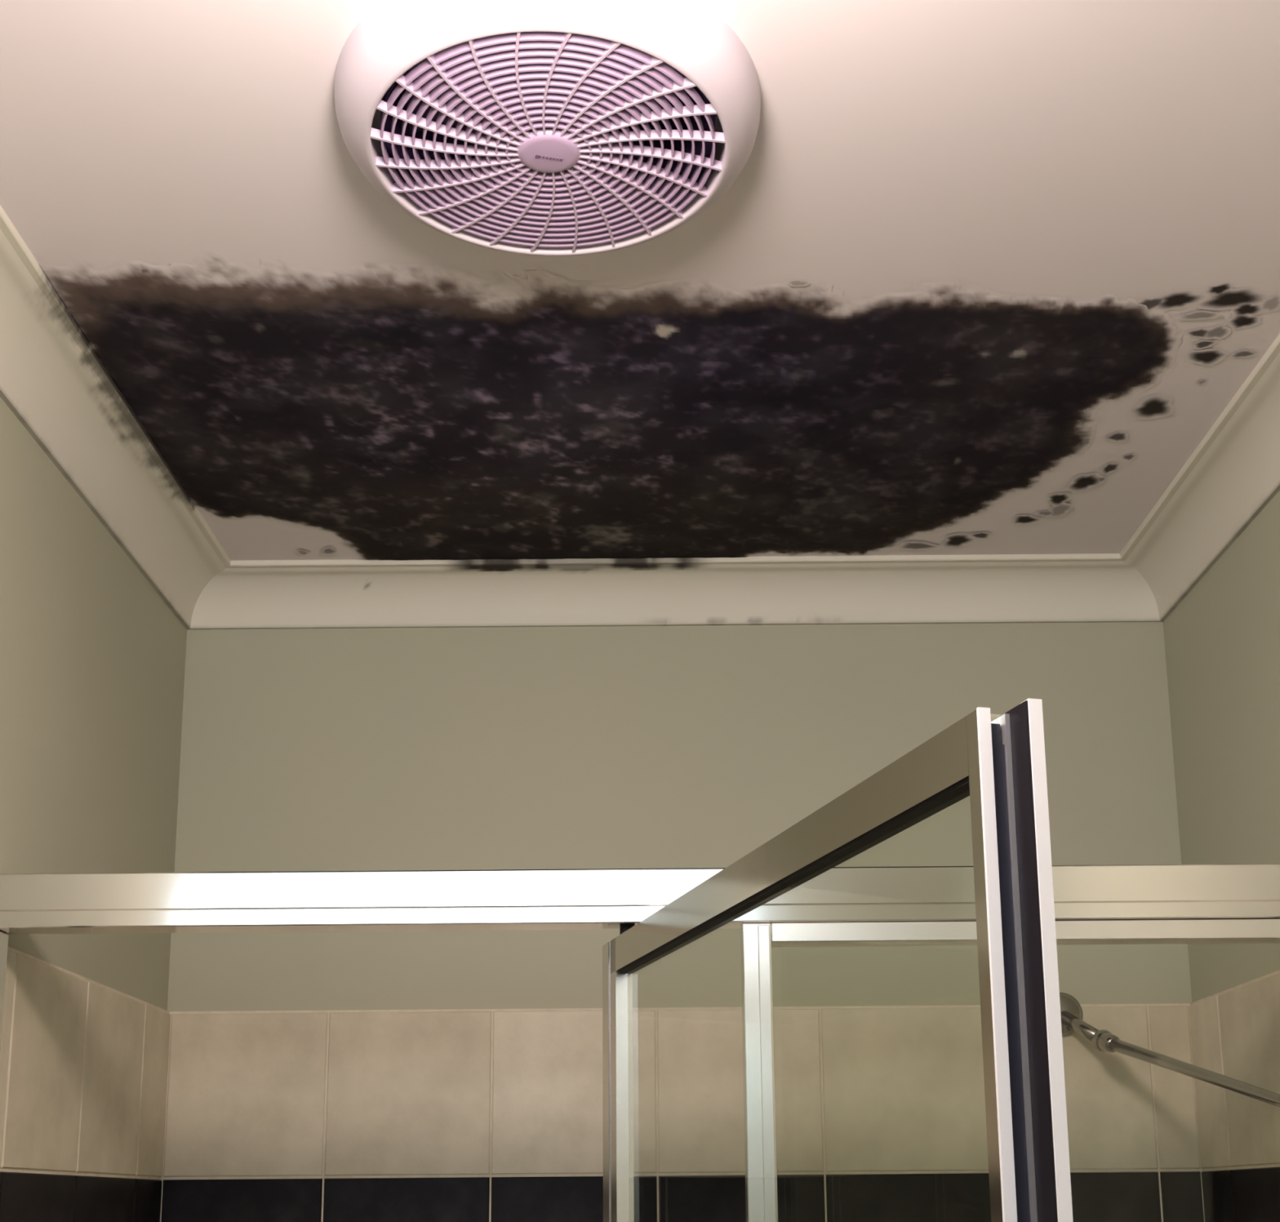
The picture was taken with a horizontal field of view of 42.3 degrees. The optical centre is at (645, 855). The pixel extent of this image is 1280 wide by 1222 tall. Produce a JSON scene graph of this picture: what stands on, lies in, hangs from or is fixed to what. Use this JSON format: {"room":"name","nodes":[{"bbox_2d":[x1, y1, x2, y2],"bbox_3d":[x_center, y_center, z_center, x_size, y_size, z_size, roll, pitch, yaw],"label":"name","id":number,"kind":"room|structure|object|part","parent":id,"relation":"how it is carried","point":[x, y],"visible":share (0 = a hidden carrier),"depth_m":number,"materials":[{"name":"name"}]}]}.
{"room":"damaged room","nodes":[
{"label":"damaged room","id":0,"kind":"room"},
{"bbox_2d":[0,396,186,1221],"bbox_3d":[-0.929,0.739,1.268,0.752,2.493,1.224,0,-12,0],"label":"wall","id":1,"kind":"structure","parent":0,"point":[92,657],"depth_m":1.64,"materials":[{"name":"paint"}]},
{"bbox_2d":[0,204,231,629],"bbox_3d":[-0.534,-0.437,1.450,0.068,0.063,1.232,0,-12,0],"label":"trim","id":2,"kind":"structure","parent":1,"relation":"attached to","point":[53,380],"depth_m":1.61,"materials":[{"name":"paint"}]},
{"bbox_2d":[0,0,1279,560],"bbox_3d":[-0.309,-0.611,0.816,2.013,0.012,2.664,0,-12,0],"label":"ceiling","id":3,"kind":"structure","parent":0,"point":[1084,150],"depth_m":1.24,"materials":[{"name":"white paint"}]},
{"bbox_2d":[139,269,149,272],"bbox_3d":[-0.415,-0.484,1.373,0.009,0.001,0.006,0,-12,0],"label":"mold spot","id":4,"kind":"object","parent":3,"relation":"attached to","point":[140,270],"visible":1,"depth_m":1.37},
{"bbox_2d":[296,549,310,555],"bbox_3d":[-0.406,-0.359,1.966,0.015,0.001,0.018,0,-12,0],"label":"mold spot","id":5,"kind":"object","parent":3,"relation":"attached to","point":[304,553],"visible":1,"depth_m":1.97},
{"bbox_2d":[320,546,337,554],"bbox_3d":[-0.376,-0.360,1.961,0.021,0.001,0.023,0,-12,0],"label":"mold spot","id":6,"kind":"object","parent":3,"relation":"attached to","point":[328,550],"visible":1,"depth_m":1.96,"materials":[{"name":"grey"}]},
{"bbox_2d":[333,0,760,256],"bbox_3d":[-0.069,-0.561,1.185,0.301,0.137,0.301,0,-12,0],"label":"exhaust fan","id":7,"kind":"object","parent":3,"relation":"attached to","point":[535,127],"visible":1,"depth_m":1.14,"materials":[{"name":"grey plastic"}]},
{"bbox_3d":[-0.137,-0.555,1.182,0.072,0.032,0.084,0,-12,0],"label":"blade","id":8,"kind":"part","parent":7,"relation":"part of","materials":[{"name":"purple"}]},
{"bbox_3d":[-0.104,-0.543,1.241,0.084,0.032,0.072,6,-14,-29],"label":"blade","id":9,"kind":"part","parent":7,"relation":"part of","materials":[{"name":"purple"}]},
{"bbox_3d":[-0.036,-0.543,1.242,0.084,0.032,0.072,-7,-14,29],"label":"blade","id":10,"kind":"part","parent":7,"relation":"part of","materials":[{"name":"purple"}]},
{"bbox_3d":[0.000,-0.556,1.185,0.072,0.032,0.084,0,-12,0],"label":"blade","id":11,"kind":"part","parent":7,"relation":"part of","materials":[{"name":"purple"}]},
{"bbox_2d":[37,250,1182,559],"bbox_3d":[-0.002,-0.426,1.669,0.994,0.002,0.659,0,-12,0],"label":"mold","id":12,"kind":"object","parent":3,"relation":"attached to","point":[408,411],"depth_m":1.60,"materials":[{"name":"black"}]},
{"bbox_2d":[786,280,810,286],"bbox_3d":[0.129,-0.483,1.399,0.021,0.001,0.011,0,-12,0],"label":"mold spot","id":13,"kind":"object","parent":3,"relation":"attached to","point":[793,282],"visible":1,"depth_m":1.40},
{"bbox_2d":[897,541,941,550],"bbox_3d":[0.325,-0.366,1.961,0.052,0.001,0.026,0,-12,0],"label":"mold spot","id":14,"kind":"object","parent":3,"relation":"attached to","point":[918,545],"visible":1,"depth_m":1.96,"materials":[{"name":"grey"}]},
{"bbox_2d":[941,533,976,548],"bbox_3d":[0.369,-0.370,1.947,0.039,0.001,0.046,0,-12,0],"label":"mold spot","id":15,"kind":"object","parent":3,"relation":"attached to","point":[956,540],"visible":1,"depth_m":1.95,"materials":[{"name":"black"}]},
{"bbox_2d":[969,532,991,538],"bbox_3d":[0.390,-0.373,1.932,0.025,0.001,0.021,0,-12,0],"label":"mold spot","id":16,"kind":"object","parent":3,"relation":"attached to","point":[980,535],"visible":1,"depth_m":1.93,"materials":[{"name":"grey"}]},
{"bbox_2d":[1011,514,1042,524],"bbox_3d":[0.436,-0.383,1.888,0.034,0.001,0.029,0,-12,0],"label":"mold spot","id":17,"kind":"object","parent":3,"relation":"attached to","point":[1028,518],"visible":1,"depth_m":1.89,"materials":[{"name":"black"}]},
{"bbox_2d":[1035,511,1054,515],"bbox_3d":[0.452,-0.386,1.872,0.022,0.001,0.015,0,-12,0],"label":"mold spot","id":18,"kind":"object","parent":3,"relation":"attached to","point":[1040,513],"visible":1,"depth_m":1.87,"materials":[{"name":"grey"}]},
{"bbox_2d":[1047,492,1071,505],"bbox_3d":[0.457,-0.394,1.835,0.028,0.001,0.037,0,-12,0],"label":"mold spot","id":19,"kind":"object","parent":3,"relation":"attached to","point":[1054,499],"visible":1,"depth_m":1.83,"materials":[{"name":"black"}]},
{"bbox_2d":[1048,502,1073,518],"bbox_3d":[0.467,-0.388,1.863,0.026,0.001,0.043,0,-12,0],"label":"mold spot","id":20,"kind":"object","parent":3,"relation":"attached to","point":[1060,509],"visible":1,"depth_m":1.86,"materials":[{"name":"grey"}]},
{"bbox_2d":[1065,472,1103,492],"bbox_3d":[0.477,-0.403,1.793,0.038,0.001,0.050,0,-12,0],"label":"mold spot","id":21,"kind":"object","parent":3,"relation":"attached to","point":[1081,482],"visible":1,"depth_m":1.79,"materials":[{"name":"black"}]},
{"bbox_2d":[1097,476,1106,482],"bbox_3d":[0.492,-0.405,1.785,0.010,0.001,0.014,0,-12,0],"label":"mold spot","id":22,"kind":"object","parent":3,"relation":"attached to","point":[1100,479],"visible":1,"depth_m":1.78,"materials":[{"name":"grey"}]},
{"bbox_2d":[1100,462,1120,475],"bbox_3d":[0.494,-0.411,1.759,0.018,0.001,0.031,0,-12,0],"label":"mold spot","id":23,"kind":"object","parent":3,"relation":"attached to","point":[1109,467],"visible":1,"depth_m":1.76,"materials":[{"name":"black"}]},
{"bbox_2d":[1104,431,1128,441],"bbox_3d":[0.480,-0.426,1.686,0.026,0.001,0.023,0,-12,0],"label":"mold spot","id":24,"kind":"object","parent":3,"relation":"attached to","point":[1117,436],"visible":1,"depth_m":1.69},
{"bbox_2d":[1121,453,1136,460],"bbox_3d":[0.506,-0.416,1.732,0.015,0.001,0.017,0,-12,0],"label":"mold spot","id":25,"kind":"object","parent":3,"relation":"attached to","point":[1131,456],"visible":1,"depth_m":1.73,"materials":[{"name":"grey"}]},
{"bbox_2d":[1128,394,1173,420],"bbox_3d":[0.499,-0.439,1.624,0.045,0.001,0.055,0,-12,0],"label":"mold spot","id":26,"kind":"object","parent":3,"relation":"attached to","point":[1154,406],"visible":1,"depth_m":1.63,"materials":[{"name":"black"}]},
{"bbox_2d":[1137,296,1168,311],"bbox_3d":[0.438,-0.479,1.438,0.027,0.001,0.026,0,-12,0],"label":"mold spot","id":27,"kind":"object","parent":3,"relation":"attached to","point":[1152,304],"visible":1,"depth_m":1.44,"materials":[{"name":"grey"}]},
{"bbox_2d":[1155,289,1206,311],"bbox_3d":[0.463,-0.480,1.433,0.043,0.001,0.034,0,-12,0],"label":"mold spot","id":28,"kind":"object","parent":3,"relation":"attached to","point":[1176,300],"visible":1,"depth_m":1.43,"materials":[{"name":"black"}]},
{"bbox_2d":[1185,328,1208,337],"bbox_3d":[0.496,-0.469,1.486,0.023,0.001,0.018,0,-12,0],"label":"mold spot","id":29,"kind":"object","parent":3,"relation":"attached to","point":[1197,333],"visible":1,"depth_m":1.49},
{"bbox_2d":[1177,310,1221,319],"bbox_3d":[0.487,-0.474,1.455,0.038,0.001,0.016,0,-12,0],"label":"mold spot","id":30,"kind":"object","parent":3,"relation":"attached to","point":[1202,314],"visible":1,"depth_m":1.46,"materials":[{"name":"grey"}]},
{"bbox_2d":[1196,379,1207,385],"bbox_3d":[0.529,-0.450,1.575,0.009,0.001,0.010,0,-12,0],"label":"mold spot","id":31,"kind":"object","parent":3,"relation":"attached to","point":[1200,382],"visible":1,"depth_m":1.57,"materials":[{"name":"grey"}]},
{"bbox_2d":[1191,339,1217,349],"bbox_3d":[0.508,-0.464,1.506,0.022,0.001,0.018,0,-12,0],"label":"mold spot","id":32,"kind":"object","parent":3,"relation":"attached to","point":[1201,344],"visible":1,"depth_m":1.50,"materials":[{"name":"black"}]},
{"bbox_2d":[1185,348,1228,366],"bbox_3d":[0.517,-0.460,1.529,0.041,0.001,0.033,0,-12,0],"label":"mold spot","id":33,"kind":"object","parent":3,"relation":"attached to","point":[1210,357],"visible":1,"depth_m":1.53,"materials":[{"name":"black"}]},
{"bbox_2d":[1202,324,1231,339],"bbox_3d":[0.513,-0.469,1.484,0.025,0.001,0.027,0,-12,0],"label":"mold spot","id":34,"kind":"object","parent":3,"relation":"attached to","point":[1220,331],"visible":1,"depth_m":1.49,"materials":[{"name":"grey"}]},
{"bbox_2d":[1204,282,1234,294],"bbox_3d":[0.491,-0.484,1.415,0.022,0.001,0.022,0,-12,0],"label":"mold spot","id":35,"kind":"object","parent":3,"relation":"attached to","point":[1211,289],"visible":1,"depth_m":1.41,"materials":[{"name":"black"}]},
{"bbox_2d":[1194,287,1269,310],"bbox_3d":[0.508,-0.481,1.431,0.063,0.001,0.037,0,-12,0],"label":"mold spot","id":36,"kind":"object","parent":3,"relation":"attached to","point":[1223,299],"visible":1,"depth_m":1.43,"materials":[{"name":"black"}]},
{"bbox_2d":[1229,350,1257,358],"bbox_3d":[0.551,-0.461,1.523,0.024,0.001,0.015,0,-12,0],"label":"mold spot","id":37,"kind":"object","parent":3,"relation":"attached to","point":[1242,353],"visible":1,"depth_m":1.52,"materials":[{"name":"grey"}]},
{"bbox_2d":[1226,312,1261,329],"bbox_3d":[0.531,-0.473,1.467,0.031,0.001,0.029,0,-12,0],"label":"mold spot","id":38,"kind":"object","parent":3,"relation":"attached to","point":[1238,321],"visible":1,"depth_m":1.47,"materials":[{"name":"black"}]},
{"bbox_2d":[1230,301,1262,315],"bbox_3d":[0.526,-0.477,1.447,0.030,0.001,0.027,0,-12,0],"label":"mold spot","id":39,"kind":"object","parent":3,"relation":"attached to","point":[1249,308],"visible":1,"depth_m":1.45,"materials":[{"name":"black"}]},
{"bbox_2d":[1259,293,1279,312],"bbox_3d":[0.544,-0.479,1.438,0.019,0.001,0.032,0,-12,0],"label":"mold spot","id":40,"kind":"object","parent":3,"relation":"attached to","point":[1270,304],"visible":1,"depth_m":1.44,"materials":[{"name":"grey"}]},
{"bbox_2d":[160,622,1204,1221],"bbox_3d":[0.076,0.851,1.835,1.267,2.493,0.066,0,-12,0],"label":"wall","id":41,"kind":"structure","parent":0,"point":[415,1076],"depth_m":1.96,"materials":[{"name":"paint"}]},
{"bbox_2d":[188,553,1162,629],"bbox_3d":[0.036,-0.321,2.020,1.207,0.063,0.068,0,-12,0],"label":"trim","id":42,"kind":"structure","parent":41,"relation":"attached to","point":[1085,588],"depth_m":2.04,"materials":[{"name":"paint"}]},
{"bbox_2d":[1163,490,1279,1221],"bbox_3d":[0.674,0.577,0.564,0.066,2.493,2.544,0,-12,0],"label":"wall","id":43,"kind":"structure","parent":0,"point":[1222,640],"depth_m":1.80,"materials":[{"name":"paint"}]},
{"bbox_2d":[1059,992,1279,1106],"bbox_3d":[0.539,0.195,1.701,0.051,0.168,0.489,2,-12,-13],"label":"shower arm","id":44,"kind":"object","parent":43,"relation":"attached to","point":[1071,1012],"visible":0.83,"depth_m":1.75,"materials":[{"name":"silver metal"}]},
{"bbox_2d":[1120,333,1279,622],"bbox_3d":[0.604,-0.582,0.809,0.068,0.063,2.544,0,-12,0],"label":"trim","id":45,"kind":"structure","parent":43,"relation":"attached to","point":[1233,473],"depth_m":1.77,"materials":[{"name":"paint"}]},
{"bbox_3d":[-0.289,1.829,0.301,2.013,0.050,2.664,0,-12,0],"label":"floor","id":46,"kind":"structure","parent":0,"visible":0},
{"bbox_2d":[0,863,1279,1221],"bbox_3d":[0.047,0.983,1.221,1.206,1.980,0.055,0,-12,0],"label":"shower frame","id":47,"kind":"object","parent":46,"relation":"on","point":[1219,903],"visible":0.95,"depth_m":1.40,"materials":[{"name":"silver metal"}]},
{"bbox_3d":[0.039,0.037,1.420,1.206,0.047,0.035,0,-12,0],"label":"header rail","id":48,"kind":"part","parent":47,"relation":"part of","materials":[{"name":"silver metal"}]},
{"bbox_2d":[602,697,1073,1221],"bbox_3d":[0.077,0.933,0.918,0.023,1.912,0.759,3,-12,-15],"label":"shower door","id":49,"kind":"structure","parent":47,"relation":"attached to","point":[997,761],"depth_m":0.77,"materials":[{"name":"silver metal"}]},
{"bbox_3d":[0.068,0.019,1.112,0.197,0.029,0.676,0,-12,0],"label":"rail","id":50,"kind":"part","parent":49,"relation":"part of","materials":[{"name":"silver metal"}]},
{"bbox_3d":[0.165,0.857,0.577,0.006,1.892,0.003,0,-12,0],"label":"edge trim","id":51,"kind":"part","parent":49,"relation":"part of","materials":[{"name":"white plastic"}]},
{"bbox_3d":[0.372,0.066,1.411,0.531,0.016,0.030,0,-12,0],"label":"rail","id":52,"kind":"part","parent":47,"relation":"part of","materials":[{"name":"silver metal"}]}
]}

